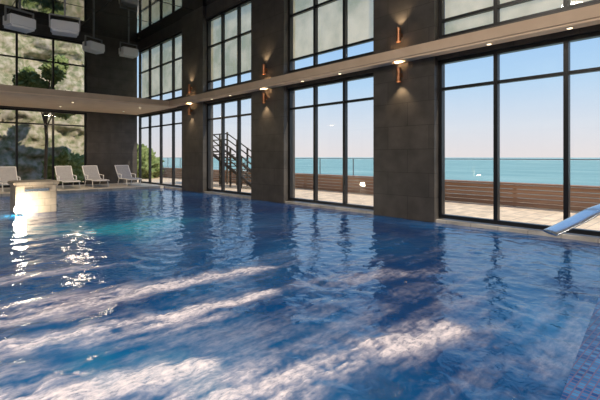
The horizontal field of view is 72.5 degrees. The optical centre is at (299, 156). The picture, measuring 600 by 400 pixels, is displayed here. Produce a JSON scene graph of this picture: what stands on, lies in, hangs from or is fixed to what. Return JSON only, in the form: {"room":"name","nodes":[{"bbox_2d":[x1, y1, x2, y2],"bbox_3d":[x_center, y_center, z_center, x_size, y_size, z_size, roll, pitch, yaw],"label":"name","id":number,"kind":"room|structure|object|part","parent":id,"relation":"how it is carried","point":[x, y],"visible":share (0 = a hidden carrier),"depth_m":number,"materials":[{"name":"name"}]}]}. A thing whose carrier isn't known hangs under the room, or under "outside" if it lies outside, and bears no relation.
{"room":"indoor swimming pool","nodes":[
{"label":"indoor swimming pool","id":0,"kind":"room"},
{"bbox_2d":[3,0,35,33],"bbox_3d":[-9.604,-5.530,14.009,0.540,2.340,0.900,0,0,30],"label":"light","id":1,"kind":"object","parent":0,"point":[11,21],"depth_m":13.86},
{"bbox_2d":[49,0,79,37],"bbox_3d":[-8.646,-5.605,15.036,1.000,2.190,0.600,0,0,-31],"label":"light","id":2,"kind":"object","parent":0,"point":[57,27],"depth_m":14.87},
{"bbox_2d":[0,16,136,187],"bbox_3d":[-16.362,-2.300,17.831,18.300,8.800,0.400,0,0,-43],"label":"wall","id":3,"kind":"structure","parent":0,"point":[111,138],"depth_m":22.83,"materials":[{"name":"stone"}]},
{"bbox_2d":[0,107,85,187],"bbox_3d":[-13.899,-0.460,20.065,6.250,3.840,0.140,0,0,-43],"label":"frame","id":4,"kind":"object","parent":3,"relation":"attached to","point":[16,122],"visible":0.74,"depth_m":21.05,"materials":[{"name":"black metal"}]},
{"bbox_2d":[0,28,85,92],"bbox_3d":[-13.899,-4.525,20.065,6.250,3.250,0.140,0,0,-43],"label":"frame","id":5,"kind":"object","parent":3,"relation":"attached to","point":[16,56],"visible":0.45,"depth_m":20.82,"materials":[{"name":"black metal"}]},
{"bbox_2d":[0,182,165,196],"bbox_3d":[-5.676,1.790,6.329,18.300,0.620,31.000,0,0,-43],"label":"floor","id":6,"kind":"structure","parent":0,"point":[135,185],"depth_m":19.85,"materials":[{"name":"stone"}]},
{"bbox_2d":[0,166,20,191],"bbox_3d":[-12.799,0.955,18.037,0.784,1.031,1.894,0,0,-43],"label":"sun lounger","id":7,"kind":"object","parent":6,"relation":"on","point":[6,173],"visible":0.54,"depth_m":18.51,"materials":[{"name":"plastic"}]},
{"bbox_2d":[55,166,80,188],"bbox_3d":[-11.183,0.955,19.674,0.784,1.031,1.894,0,0,-42],"label":"sun lounger","id":8,"kind":"object","parent":6,"relation":"on","point":[64,174],"visible":0.97,"depth_m":20.09,"materials":[{"name":"plastic"}]},
{"bbox_2d":[82,165,109,186],"bbox_3d":[-10.265,0.955,20.527,0.784,1.031,1.894,0,0,-44],"label":"sun lounger","id":9,"kind":"object","parent":6,"relation":"on","point":[90,172],"visible":1,"depth_m":20.92,"materials":[{"name":"plastic"}]},
{"bbox_2d":[115,165,141,185],"bbox_3d":[-9.124,0.955,21.723,0.784,1.031,1.894,0,0,-44],"label":"sun lounger","id":10,"kind":"object","parent":6,"relation":"on","point":[123,171],"visible":1,"depth_m":22.10,"materials":[{"name":"plastic"}]},
{"bbox_2d":[82,12,104,54],"bbox_3d":[-9.563,-5.780,18.961,0.540,1.840,0.900,0,0,24],"label":"light","id":11,"kind":"object","parent":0,"point":[90,46],"depth_m":18.83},
{"bbox_2d":[0,0,216,41],"bbox_3d":[-5.639,-6.850,6.363,19.400,0.300,32.000,0,0,-43],"label":"ceiling","id":12,"kind":"structure","parent":0,"point":[152,11],"depth_m":18.96,"materials":[{"name":"grey"}]},
{"bbox_2d":[0,0,193,37],"bbox_3d":[-5.731,-6.694,6.278,18.150,0.012,31.000,0,0,-43],"label":"ceiling beams","id":13,"kind":"structure","parent":12,"relation":"attached to","point":[15,0],"depth_m":18.95,"materials":[{"name":"black metal"}]},
{"bbox_2d":[119,26,138,58],"bbox_3d":[-8.808,-5.930,21.028,0.540,1.540,0.900,0,0,41],"label":"light","id":14,"kind":"object","parent":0,"point":[128,52],"depth_m":20.90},
{"bbox_2d":[0,188,599,399],"bbox_3d":[-6.561,1.591,7.282,18.290,0.076,20.800,0,0,-43],"label":"pool water","id":15,"kind":"object","parent":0,"point":[156,293],"visible":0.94,"depth_m":4.48,"materials":[{"name":"blue liquid"}]},
{"bbox_2d":[14,205,25,215],"bbox_3d":[-7.656,1.490,11.178,0.260,0.380,0.260,0,0,-43],"label":"lamp","id":16,"kind":"object","parent":15,"relation":"in","point":[19,210],"visible":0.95,"depth_m":11.10,"materials":[{"name":"silver metal"}]},
{"bbox_2d":[7,179,58,213],"bbox_3d":[-7.870,1.300,12.071,1.120,1.200,1.120,0,0,-43],"label":"block","id":17,"kind":"object","parent":15,"relation":"in","point":[37,196],"visible":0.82,"depth_m":11.71,"materials":[{"name":"stone"}]},
{"bbox_2d":[137,0,599,237],"bbox_3d":[1.130,-1.800,12.652,0.520,9.800,31.000,0,0,-43],"label":"wall","id":18,"kind":"structure","parent":0,"point":[405,112],"depth_m":11.28,"materials":[{"name":"stone"}]},
{"bbox_2d":[139,108,181,187],"bbox_3d":[-7.431,-0.440,21.897,0.140,3.880,5.800,0,0,-43],"label":"frame","id":19,"kind":"object","parent":18,"relation":"attached to","point":[173,124],"visible":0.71,"depth_m":21.90,"materials":[{"name":"black metal"}]},
{"bbox_2d":[139,32,181,100],"bbox_3d":[-7.431,-4.525,21.897,0.140,3.250,5.800,0,0,-43],"label":"frame","id":20,"kind":"object","parent":18,"relation":"attached to","point":[173,37],"visible":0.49,"depth_m":21.86,"materials":[{"name":"black metal"}]},
{"bbox_2d":[142,35,181,97],"bbox_3d":[-7.366,-4.735,21.958,0.001,2.670,5.640,0,0,-43],"label":"screen","id":21,"kind":"object","parent":18,"relation":"attached to","point":[167,47],"visible":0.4,"depth_m":21.90,"materials":[{"name":"fabric"}]},
{"bbox_2d":[207,96,250,195],"bbox_3d":[-2.871,-0.440,16.988,0.140,3.880,3.600,0,0,-43],"label":"frame","id":22,"kind":"object","parent":18,"relation":"attached to","point":[239,115],"visible":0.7,"depth_m":17.39,"materials":[{"name":"black metal"}]},
{"bbox_2d":[207,0,250,90],"bbox_3d":[-2.871,-4.525,16.988,0.140,3.250,3.600,0,0,-43],"label":"frame","id":23,"kind":"object","parent":18,"relation":"attached to","point":[239,35],"visible":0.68,"depth_m":17.36,"materials":[{"name":"black metal"}]},
{"bbox_2d":[211,3,250,79],"bbox_3d":[-2.805,-4.735,17.050,0.001,2.670,3.440,0,0,-43],"label":"screen","id":24,"kind":"object","parent":18,"relation":"attached to","point":[230,18],"visible":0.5,"depth_m":17.12,"materials":[{"name":"fabric"}]},
{"bbox_2d":[262,64,266,74],"bbox_3d":[-1.274,-3.150,14.719,0.190,0.360,0.120,0,0,-43],"label":"wall sconce","id":25,"kind":"object","parent":18,"relation":"attached to","point":[264,69],"visible":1,"depth_m":14.64,"materials":[{"name":"orange metal"}]},
{"bbox_3d":[-1.300,-3.150,14.695,0.120,0.360,0.120,0,0,-43],"label":"lamp shade","id":26,"kind":"part","parent":25,"relation":"part of","materials":[{"name":"orange metal"}]},
{"bbox_2d":[262,93,266,102],"bbox_3d":[-1.274,-2.120,14.719,0.190,0.360,0.120,0,0,-43],"label":"wall sconce","id":27,"kind":"object","parent":18,"relation":"attached to","point":[264,98],"visible":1,"depth_m":14.64,"materials":[{"name":"orange metal"}]},
{"bbox_3d":[-1.300,-2.120,14.695,0.120,0.360,0.120,0,0,-43],"label":"lamp shade","id":28,"kind":"part","parent":27,"relation":"part of","materials":[{"name":"orange metal"}]},
{"bbox_2d":[0,3,599,114],"bbox_3d":[-5.676,-2.590,6.326,18.295,0.280,30.995,0,0,-43],"label":"ledge","id":29,"kind":"object","parent":18,"relation":"attached to","point":[7,98],"depth_m":12.43,"materials":[{"name":"beige paint"}]},
{"bbox_3d":[-4.094,-2.615,4.318,17.880,0.230,25.900,0,0,-43],"label":"trim ledge edge","id":30,"kind":"part","parent":29,"relation":"part of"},
{"bbox_2d":[288,73,372,209],"bbox_3d":[0.941,-0.440,12.886,0.140,3.880,3.800,0,0,-43],"label":"frame","id":31,"kind":"object","parent":18,"relation":"attached to","point":[344,81],"visible":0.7,"depth_m":13.28,"materials":[{"name":"black metal"}]},
{"bbox_2d":[288,0,372,72],"bbox_3d":[0.941,-4.525,12.886,0.140,3.250,3.800,0,0,-43],"label":"frame","id":32,"kind":"object","parent":18,"relation":"attached to","point":[316,5],"visible":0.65,"depth_m":13.29,"materials":[{"name":"black metal"}]},
{"bbox_2d":[293,0,372,58],"bbox_3d":[1.007,-4.735,12.947,0.001,2.670,3.640,0,0,-43],"label":"screen","id":33,"kind":"object","parent":18,"relation":"attached to","point":[360,12],"visible":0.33,"depth_m":12.99,"materials":[{"name":"fabric"}]},
{"bbox_2d":[165,186,599,242],"bbox_3d":[0.335,1.565,13.347,0.180,0.070,28.900,0,0,-43],"label":"window sill","id":34,"kind":"structure","parent":18,"relation":"attached to","point":[477,225],"depth_m":9.38,"materials":[{"name":"stone"}]},
{"bbox_2d":[396,27,401,42],"bbox_3d":[2.572,-3.150,10.579,0.190,0.360,0.120,0,0,-43],"label":"wall sconce","id":35,"kind":"object","parent":18,"relation":"attached to","point":[398,29],"visible":1,"depth_m":10.51,"materials":[{"name":"orange metal"}]},
{"bbox_2d":[396,67,401,81],"bbox_3d":[2.572,-2.120,10.579,0.190,0.360,0.120,0,0,-43],"label":"wall sconce","id":36,"kind":"object","parent":18,"relation":"attached to","point":[398,70],"visible":1,"depth_m":10.51,"materials":[{"name":"orange metal"}]},
{"bbox_2d":[445,0,590,33],"bbox_3d":[4.931,-4.535,8.724,0.001,3.070,3.910,0,0,-43],"label":"screen","id":37,"kind":"object","parent":18,"relation":"attached to","point":[452,7],"visible":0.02,"depth_m":9.45,"materials":[{"name":"fabric"}]},
{"bbox_2d":[439,31,599,236],"bbox_3d":[4.865,-0.440,8.662,0.140,3.880,4.070,0,0,-43],"label":"frame","id":38,"kind":"object","parent":18,"relation":"attached to","point":[565,41],"visible":0.93,"depth_m":9.08,"materials":[{"name":"black metal"}]},
{"bbox_2d":[439,0,599,37],"bbox_3d":[4.865,-4.525,8.662,0.140,3.250,4.070,0,0,-43],"label":"frame","id":39,"kind":"object","parent":18,"relation":"attached to","point":[497,6],"visible":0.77,"depth_m":9.15,"materials":[{"name":"black metal"}]},
{"bbox_3d":[-6.561,3.155,7.282,18.280,0.090,20.800,0,0,-43],"label":"basin","id":40,"kind":"object","parent":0,"visible":0},
{"bbox_2d":[560,295,599,399],"bbox_3d":[0.295,2.335,-0.185,2.581,1.530,18.340,0,0,44],"label":"mosaic pool edge","id":41,"kind":"object","parent":40,"relation":"on","point":[583,382],"visible":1,"depth_m":3.03,"materials":[{"name":"blue tile"}]},
{"bbox_2d":[543,204,599,235],"bbox_3d":[4.972,1.131,6.426,2.066,0.901,0.500,0,0,4],"label":"spout","id":42,"kind":"object","parent":41,"relation":"on","point":[588,214],"visible":1,"depth_m":6.39,"materials":[{"name":"silver metal"}]},
{"label":"outside","id":43,"kind":"structure","parent":0,"visible":0},
{"bbox_2d":[163,157,599,202],"bbox_3d":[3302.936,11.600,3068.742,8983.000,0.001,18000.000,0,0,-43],"label":"sea","id":44,"kind":"structure","parent":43,"point":[582,172],"depth_m":379.53,"materials":[{"name":"liquid"}]},
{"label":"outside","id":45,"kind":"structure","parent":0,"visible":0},
{"bbox_3d":[-36.166,1.910,24.014,39.700,0.580,35.580,0,0,-43],"label":"terrace","id":46,"kind":"object","parent":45,"visible":0},
{"bbox_2d":[12,54,75,179],"bbox_3d":[-14.745,-2.263,23.753,3.354,7.773,2.415,0,0,-43],"label":"tree","id":47,"kind":"object","parent":46,"relation":"on","point":[27,77],"visible":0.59,"depth_m":23.45,"materials":[{"name":"green plant"}]},
{"bbox_2d":[41,147,83,182],"bbox_3d":[-14.669,0.796,25.631,2.602,2.988,2.540,0,0,-43],"label":"shrub","id":48,"kind":"object","parent":46,"relation":"on","point":[65,158],"visible":0.63,"depth_m":25.08,"materials":[{"name":"green plant"}]},
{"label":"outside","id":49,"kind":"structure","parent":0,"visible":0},
{"bbox_2d":[0,31,83,179],"bbox_3d":[-30.793,-6.114,19.920,42.000,16.832,13.198,0,0,-43],"label":"rocky hillside","id":50,"kind":"structure","parent":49,"point":[31,138],"depth_m":27.67,"materials":[{"name":"grey stone"}]},
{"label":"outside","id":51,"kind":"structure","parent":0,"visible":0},
{"bbox_2d":[137,175,599,230],"bbox_3d":[-2.124,1.910,21.914,7.280,0.580,85.000,0,0,-43],"label":"terrace","id":52,"kind":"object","parent":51,"point":[543,216],"visible":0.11,"depth_m":12.87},
{"bbox_2d":[137,143,163,178],"bbox_3d":[-12.091,0.664,30.942,3.601,3.482,3.188,0,0,3],"label":"shrub","id":53,"kind":"object","parent":52,"relation":"on","point":[155,161],"visible":0.35,"depth_m":30.47,"materials":[{"name":"green plant"}]},
{"bbox_2d":[213,132,250,187],"bbox_3d":[-3.884,0.099,22.986,1.300,3.159,6.234,0,0,-43],"label":"stair","id":54,"kind":"structure","parent":52,"relation":"on","point":[227,166],"depth_m":22.73,"materials":[{"name":"black metal"}]},
{"bbox_3d":[-4.369,-0.481,22.685,0.070,1.884,5.934,0,0,-43],"label":"rail","id":55,"kind":"part","parent":54,"relation":"part of","materials":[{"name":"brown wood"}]},
{"bbox_3d":[-4.369,-0.132,22.685,0.070,1.884,5.934,0,0,-43],"label":"rail","id":56,"kind":"part","parent":54,"relation":"part of","materials":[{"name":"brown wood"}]},
{"bbox_3d":[-4.369,0.218,22.685,0.070,1.884,5.934,0,0,-43],"label":"rail","id":57,"kind":"part","parent":54,"relation":"part of","materials":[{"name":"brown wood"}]},
{"bbox_3d":[-3.549,-0.481,23.448,0.070,1.884,5.934,0,0,-43],"label":"rail","id":58,"kind":"part","parent":54,"relation":"part of","materials":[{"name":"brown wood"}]},
{"bbox_3d":[-3.549,-0.132,23.448,0.070,1.884,5.934,0,0,-43],"label":"rail","id":59,"kind":"part","parent":54,"relation":"part of","materials":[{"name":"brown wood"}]},
{"bbox_2d":[159,167,599,210],"bbox_3d":[2.023,1.235,18.942,0.450,0.770,65.000,0,0,-43],"label":"wooden fence","id":60,"kind":"object","parent":52,"relation":"on","point":[476,188],"visible":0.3,"depth_m":14.02,"materials":[{"name":"brown wood"}]},
{"bbox_2d":[180,158,599,183],"bbox_3d":[1.812,0.845,22.159,0.060,1.550,70.000,0,0,-43],"label":"glass balustrade","id":61,"kind":"object","parent":52,"relation":"on","point":[180,158],"visible":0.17,"depth_m":20.44,"materials":[{"name":"clear glass"}]},
{"bbox_3d":[1.812,0.085,22.159,0.060,0.030,70.000,0,0,-43],"label":"handrail","id":62,"kind":"part","parent":61,"relation":"part of","materials":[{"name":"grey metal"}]}
]}

